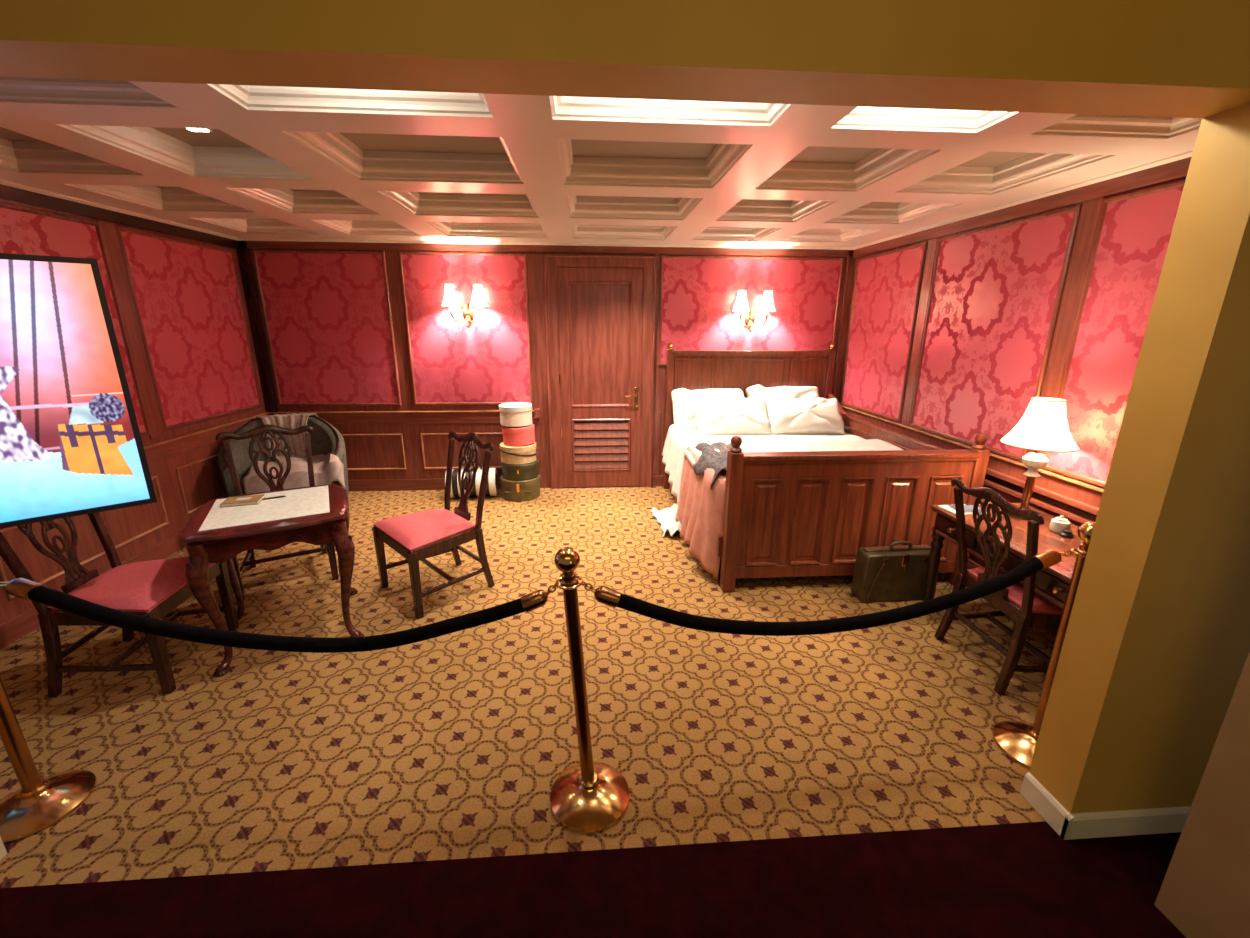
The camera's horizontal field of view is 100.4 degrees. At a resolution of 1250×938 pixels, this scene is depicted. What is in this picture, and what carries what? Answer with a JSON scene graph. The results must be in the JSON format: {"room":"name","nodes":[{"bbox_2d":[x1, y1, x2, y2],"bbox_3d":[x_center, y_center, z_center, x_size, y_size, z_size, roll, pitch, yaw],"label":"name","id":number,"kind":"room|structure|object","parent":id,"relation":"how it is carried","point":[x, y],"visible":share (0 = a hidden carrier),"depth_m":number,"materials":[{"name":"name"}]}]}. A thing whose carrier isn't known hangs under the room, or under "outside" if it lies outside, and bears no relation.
{"room":"historic interior","nodes":[
{"label":"historic interior","id":0,"kind":"room"},
{"bbox_2d":[0,184,268,648],"bbox_3d":[-3.383,-0.545,3.027,0.090,2.750,4.040,-1,16,-4],"label":"wall","id":1,"kind":"structure","parent":0,"point":[175,296],"depth_m":3.81,"materials":[{"name":"brown wood"}]},
{"bbox_2d":[0,253,156,528],"bbox_3d":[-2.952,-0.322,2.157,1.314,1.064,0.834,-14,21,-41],"label":"television","id":2,"kind":"object","parent":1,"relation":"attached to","point":[71,444],"visible":1,"depth_m":2.17,"materials":[{"name":"black plastic"}]},
{"bbox_2d":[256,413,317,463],"bbox_3d":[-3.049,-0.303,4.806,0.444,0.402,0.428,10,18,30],"label":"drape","id":3,"kind":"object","parent":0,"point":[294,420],"depth_m":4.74,"materials":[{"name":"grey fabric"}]},
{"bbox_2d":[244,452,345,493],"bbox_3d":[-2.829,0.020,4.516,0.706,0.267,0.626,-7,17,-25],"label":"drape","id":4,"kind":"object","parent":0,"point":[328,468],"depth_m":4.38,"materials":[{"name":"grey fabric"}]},
{"bbox_2d":[236,241,855,490],"bbox_3d":[-0.632,-1.130,5.170,5.888,2.750,0.110,-1,16,-4],"label":"wall","id":5,"kind":"structure","parent":0,"point":[360,337],"depth_m":5.07,"materials":[{"name":"brown wood"}]},
{"bbox_2d":[442,284,487,329],"bbox_3d":[-1.493,-1.508,4.881,0.427,0.415,0.203,-1,16,-4],"label":"wall sconce","id":6,"kind":"object","parent":5,"relation":"attached to","point":[450,299],"visible":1,"depth_m":4.81,"materials":[{"name":"white fabric"}]},
{"bbox_2d":[0,150,1192,249],"bbox_3d":[-0.492,-1.582,3.035,5.768,0.030,3.870,-1,16,-4],"label":"trim","id":7,"kind":"structure","parent":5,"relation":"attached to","point":[1184,155],"depth_m":3.98,"materials":[{"name":"paint"}]},
{"bbox_2d":[543,254,655,488],"bbox_3d":[-0.239,-0.894,5.209,1.060,2.320,0.097,-1,16,-4],"label":"door","id":8,"kind":"structure","parent":5,"relation":"in","point":[600,322],"depth_m":5.20,"materials":[{"name":"brown wood"}]},
{"bbox_2d":[733,290,775,334],"bbox_3d":[1.250,-1.517,5.077,0.427,0.415,0.203,-1,16,-4],"label":"wall sconce","id":9,"kind":"object","parent":5,"relation":"attached to","point":[741,305],"visible":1,"depth_m":5.01,"materials":[{"name":"white fabric"}]},
{"bbox_2d":[0,486,1185,937],"bbox_3d":[-0.297,1.105,2.374,6.300,0.050,6.810,-1,16,-4],"label":"floor","id":10,"kind":"structure","parent":0,"point":[455,745],"depth_m":2.04,"materials":[{"name":"carpet"}]},
{"bbox_2d":[0,678,96,842],"bbox_3d":[-2.099,0.731,1.738,0.294,0.996,0.294,-1,16,-4],"label":"stanchion","id":11,"kind":"object","parent":10,"relation":"on","point":[39,803],"visible":1,"depth_m":1.81,"materials":[{"name":"gold metal"}]},
{"bbox_2d":[0,512,238,697],"bbox_3d":[-2.456,0.510,2.532,0.610,0.999,0.574,-2,16,-8],"label":"dining chair","id":12,"kind":"object","parent":10,"relation":"on","point":[152,588],"visible":0.56,"depth_m":2.43,"materials":[{"name":"brown wood"}]},
{"bbox_2d":[182,484,364,676],"bbox_3d":[-1.873,0.550,2.865,0.719,0.742,0.679,-8,18,-28],"label":"table","id":13,"kind":"object","parent":10,"relation":"on","point":[315,515],"visible":0.97,"depth_m":2.61,"materials":[{"name":"brown wood"}]},
{"bbox_2d":[220,494,264,507],"bbox_3d":[-2.054,0.171,2.803,0.170,0.021,0.120,-5,16,-17],"label":"notebook","id":14,"kind":"object","parent":13,"relation":"on","point":[251,499],"visible":1,"depth_m":2.78,"materials":[{"name":"brown paper"}]},
{"bbox_2d":[262,495,285,499],"bbox_3d":[-1.942,0.159,2.866,0.133,0.010,0.010,-10,18,-31],"label":"pen","id":15,"kind":"object","parent":13,"relation":"on","point":[283,495],"visible":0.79,"depth_m":2.87,"materials":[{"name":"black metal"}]},
{"bbox_2d":[216,424,338,598],"bbox_3d":[-2.335,0.239,3.502,0.574,0.999,0.610,-9,18,-31],"label":"dining chair","id":16,"kind":"object","parent":10,"relation":"on","point":[262,430],"visible":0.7,"depth_m":3.60,"materials":[{"name":"brown wood"}]},
{"bbox_2d":[218,415,348,496],"bbox_3d":[-2.971,0.006,4.598,0.933,0.856,0.779,-7,17,-25],"label":"armchair","id":17,"kind":"object","parent":10,"relation":"on","point":[326,438],"visible":0.35,"depth_m":4.60,"materials":[{"name":"grey fabric"}]},
{"bbox_2d":[240,471,248,490],"bbox_3d":[-2.942,0.059,4.552,0.660,0.150,0.620,-7,17,-25],"label":"seat cushion","id":18,"kind":"object","parent":17,"relation":"on","point":[242,473],"depth_m":4.36,"materials":[{"name":"grey fabric"}]},
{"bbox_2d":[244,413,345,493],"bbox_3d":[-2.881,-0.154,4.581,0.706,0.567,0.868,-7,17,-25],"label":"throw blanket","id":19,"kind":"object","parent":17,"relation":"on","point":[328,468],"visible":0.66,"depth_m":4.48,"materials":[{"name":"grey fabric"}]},
{"bbox_2d":[372,431,494,618],"bbox_3d":[-1.198,0.296,3.318,0.610,0.999,0.574,-15,22,-43],"label":"dining chair","id":20,"kind":"object","parent":10,"relation":"on","point":[419,536],"visible":1,"depth_m":3.27,"materials":[{"name":"fabric"}]},
{"bbox_2d":[445,463,497,497],"bbox_3d":[-1.522,0.105,5.186,0.490,0.350,0.286,-2,16,-8],"label":"hatbox","id":21,"kind":"object","parent":10,"relation":"on","point":[492,481],"visible":0.55,"depth_m":5.09,"materials":[{"name":"white cardboard"}]},
{"bbox_2d":[500,474,539,501],"bbox_3d":[-1.048,0.169,5.232,0.392,0.211,0.402,-1,16,-4],"label":"hatbox","id":22,"kind":"object","parent":10,"relation":"on","point":[512,490],"visible":0.67,"depth_m":5.08,"materials":[{"name":"green cardboard"}]},
{"bbox_2d":[501,458,538,480],"bbox_3d":[-1.042,-0.009,5.184,0.368,0.156,0.376,-1,16,-4],"label":"hatbox","id":23,"kind":"object","parent":22,"relation":"on","point":[528,471],"visible":0.66,"depth_m":5.04,"materials":[{"name":"green cardboard"}]},
{"bbox_2d":[499,442,536,464],"bbox_3d":[-1.052,-0.170,5.143,0.362,0.174,0.362,-1,16,-4],"label":"hatbox","id":24,"kind":"object","parent":23,"relation":"on","point":[513,455],"visible":0.77,"depth_m":5.00,"materials":[{"name":"beige cardboard"}]},
{"bbox_2d":[502,423,534,445],"bbox_3d":[-1.040,-0.342,5.096,0.314,0.182,0.312,-3,16,-13],"label":"hatbox","id":25,"kind":"object","parent":24,"relation":"on","point":[523,435],"visible":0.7,"depth_m":4.97,"materials":[{"name":"red cardboard"}]},
{"bbox_2d":[499,402,531,426],"bbox_3d":[-1.055,-0.531,5.042,0.316,0.191,0.316,-1,16,-4],"label":"hatbox","id":26,"kind":"object","parent":25,"relation":"on","point":[513,414],"visible":1,"depth_m":4.92,"materials":[{"name":"white cardboard"}]},
{"bbox_2d":[550,547,629,832],"bbox_3d":[-0.127,0.728,1.787,0.294,0.994,0.294,-1,16,-4],"label":"stanchion","id":27,"kind":"object","parent":10,"relation":"on","point":[589,796],"visible":1,"depth_m":1.82,"materials":[{"name":"gold metal"}]},
{"bbox_2d":[0,578,558,652],"bbox_3d":[-1.152,0.472,1.679,1.878,0.263,0.068,0,16,-1],"label":"rope","id":28,"kind":"object","parent":27,"relation":"hanging from","point":[23,588],"visible":1,"depth_m":1.67,"materials":[{"name":"black fabric"}]},
{"bbox_2d":[582,549,1078,635],"bbox_3d":[0.757,0.449,1.825,1.822,0.270,0.062,-2,16,-7],"label":"rope","id":29,"kind":"object","parent":27,"relation":"hanging from","point":[605,595],"visible":1,"depth_m":1.83,"materials":[{"name":"black fabric"}]},
{"bbox_2d":[650,503,680,536],"bbox_3d":[0.405,0.390,4.494,0.300,0.182,0.674,-1,16,-4],"label":"cloth","id":30,"kind":"object","parent":10,"relation":"on","point":[666,517],"visible":0.71,"depth_m":4.52,"materials":[{"name":"white fabric"}]},
{"bbox_2d":[663,342,989,591],"bbox_3d":[1.343,-0.236,4.319,1.714,1.504,2.284,-1,16,-4],"label":"bed","id":31,"kind":"object","parent":10,"relation":"on","point":[802,513],"visible":0.57,"depth_m":3.33,"materials":[{"name":"brown wood"}]},
{"bbox_2d":[675,445,725,575],"bbox_3d":[1.297,0.236,3.912,1.726,0.675,1.038,-1,16,-4],"label":"coverlet","id":32,"kind":"object","parent":31,"relation":"on","point":[700,511],"visible":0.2,"depth_m":3.56,"materials":[{"name":"pink fabric"}]},
{"bbox_2d":[694,442,731,489],"bbox_3d":[0.694,-0.036,3.756,0.374,0.186,0.782,-1,16,-4],"label":"lace shawl","id":33,"kind":"object","parent":32,"relation":"on","point":[710,458],"visible":0.56,"depth_m":3.75,"materials":[{"name":"grey fabric"}]},
{"bbox_2d":[683,439,902,466],"bbox_3d":[1.314,-0.136,4.148,1.649,0.130,0.423,-1,16,-4],"label":"folded blanket","id":34,"kind":"object","parent":32,"relation":"on","point":[830,444],"visible":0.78,"depth_m":4.10,"materials":[{"name":"white fabric"}]},
{"bbox_2d":[662,424,865,504],"bbox_3d":[1.246,-0.066,4.840,1.711,0.536,1.123,-1,16,-4],"label":"sheet","id":35,"kind":"object","parent":31,"relation":"on","point":[677,441],"visible":0.41,"depth_m":4.69,"materials":[{"name":"white fabric"}]},
{"bbox_2d":[671,388,743,429],"bbox_3d":[0.834,-0.575,5.122,0.746,0.422,0.322,-2,16,-7],"label":"pillow","id":36,"kind":"object","parent":35,"relation":"on","point":[684,418],"visible":0.41,"depth_m":5.08,"materials":[{"name":"white fabric"}]},
{"bbox_2d":[694,397,770,434],"bbox_3d":[0.996,-0.480,4.851,0.703,0.368,0.341,-2,16,-7],"label":"pillow","id":37,"kind":"object","parent":35,"relation":"on","point":[714,415],"visible":0.94,"depth_m":4.77,"materials":[{"name":"white fabric"}]},
{"bbox_2d":[746,384,819,427],"bbox_3d":[1.588,-0.603,5.180,0.755,0.454,0.322,0,16,0],"label":"pillow","id":38,"kind":"object","parent":35,"relation":"on","point":[781,392],"visible":0.36,"depth_m":5.15,"materials":[{"name":"white fabric"}]},
{"bbox_2d":[765,398,843,434],"bbox_3d":[1.692,-0.492,4.909,0.705,0.332,0.339,0,16,-2],"label":"pillow","id":39,"kind":"object","parent":35,"relation":"on","point":[809,415],"visible":0.98,"depth_m":4.82,"materials":[{"name":"white fabric"}]},
{"bbox_2d":[851,541,938,602],"bbox_3d":[1.714,0.632,3.282,0.500,0.393,0.151,-1,16,-6],"label":"leather bag","id":40,"kind":"object","parent":10,"relation":"on","point":[892,572],"visible":0.94,"depth_m":3.24,"materials":[{"name":"brown leather"}]},
{"bbox_2d":[934,478,1062,694],"bbox_3d":[1.987,0.543,2.575,0.610,0.954,0.574,-1,16,-4],"label":"dining chair","id":41,"kind":"object","parent":10,"relation":"on","point":[1021,603],"visible":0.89,"depth_m":2.47,"materials":[{"name":"brown wood"}]},
{"bbox_2d":[923,503,1082,608],"bbox_3d":[2.118,0.669,2.659,0.590,0.660,1.095,-1,16,-4],"label":"writing desk","id":42,"kind":"object","parent":10,"relation":"on","point":[1052,583],"visible":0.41,"depth_m":2.63,"materials":[{"name":"brown wood"}]},
{"bbox_2d":[938,504,981,514],"bbox_3d":[1.919,0.233,2.978,0.172,0.008,0.152,-2,16,-10],"label":"magazine","id":43,"kind":"object","parent":42,"relation":"on","point":[945,507],"visible":0.32,"depth_m":2.97,"materials":[{"name":"paper"}]},
{"bbox_2d":[948,505,986,513],"bbox_3d":[1.950,0.228,2.968,0.152,0.006,0.122,1,16,4],"label":"magazine","id":44,"kind":"object","parent":43,"relation":"on","point":[967,508],"visible":0.39,"depth_m":2.97,"materials":[{"name":"paper"}]},
{"bbox_2d":[1000,397,1079,519],"bbox_3d":[2.222,-0.055,2.821,0.340,0.649,0.340,-1,16,-4],"label":"desk lamp","id":45,"kind":"object","parent":42,"relation":"on","point":[1043,426],"visible":0.89,"depth_m":2.71,"materials":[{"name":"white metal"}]},
{"bbox_2d":[1049,516,1070,532],"bbox_3d":[2.232,0.279,2.670,0.084,0.087,0.084,-6,17,-20],"label":"pot","id":46,"kind":"object","parent":42,"relation":"on","point":[1057,524],"visible":0.94,"depth_m":2.65,"materials":[{"name":"ceramic"}]},
{"bbox_2d":[1059,529,1073,537],"bbox_3d":[2.221,0.322,2.619,0.056,0.032,0.055,-6,17,-20],"label":"stand","id":47,"kind":"object","parent":42,"relation":"on","point":[1066,533],"visible":1,"depth_m":2.60,"materials":[{"name":"black metal"}]},
{"bbox_2d":[992,522,1094,768],"bbox_3d":[1.691,0.673,2.012,0.294,0.996,0.294,-1,16,-4],"label":"stanchion","id":48,"kind":"object","parent":10,"relation":"on","point":[1017,739],"visible":0.54,"depth_m":2.07,"materials":[{"name":"gold metal"}]},
{"bbox_2d":[0,77,1201,246],"bbox_3d":[-0.491,-1.678,3.008,5.768,0.170,3.870,-1,16,-4],"label":"ceiling","id":49,"kind":"structure","parent":0,"point":[279,162],"depth_m":2.61,"materials":[{"name":"paint"}]},
{"bbox_2d":[187,128,211,131],"bbox_3d":[-1.897,-1.514,2.292,0.090,0.026,0.100,-1,16,-4],"label":"recessed light","id":50,"kind":"object","parent":49,"relation":"in","point":[191,129],"visible":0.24,"depth_m":2.32,"materials":[{"name":"white paint"}]},
{"bbox_2d":[0,0,1249,813],"bbox_3d":[-0.245,-0.165,1.346,6.300,2.950,0.170,-1,16,-4],"label":"wall","id":51,"kind":"structure","parent":0,"point":[1151,58],"depth_m":1.19,"materials":[{"name":"yellow paint"}]},
{"bbox_2d":[1020,772,1190,839],"bbox_3d":[2.179,1.177,1.890,1.400,0.096,0.184,-1,16,-4],"label":"baseboard","id":52,"kind":"structure","parent":51,"relation":"attached to","point":[1068,826],"depth_m":1.77,"materials":[{"name":"white paint"}]},
{"bbox_2d":[839,157,1191,634],"bbox_3d":[2.399,-0.627,3.423,0.095,2.750,4.040,-1,16,-4],"label":"wall","id":53,"kind":"structure","parent":0,"point":[953,331],"depth_m":3.16,"materials":[{"name":"brown wood"}]},
{"bbox_2d":[1154,651,1249,937],"bbox_3d":[1.747,0.220,0.003,0.120,2.950,2.445,-1,16,-4],"label":"wall","id":54,"kind":"structure","parent":0,"point":[1204,892],"depth_m":1.40,"materials":[{"name":"paint"}]},
{"bbox_3d":[-2.706,0.231,1.279,1.370,2.200,0.170,-1,16,-4],"label":"wall","id":55,"kind":"structure","parent":0,"visible":0},
{"bbox_2d":[0,836,6,859],"bbox_3d":[-2.653,1.245,1.559,1.284,0.096,0.184,-1,16,-4],"label":"baseboard","id":56,"kind":"structure","parent":55,"relation":"attached to","point":[3,852],"depth_m":1.69,"materials":[{"name":"white paint"}]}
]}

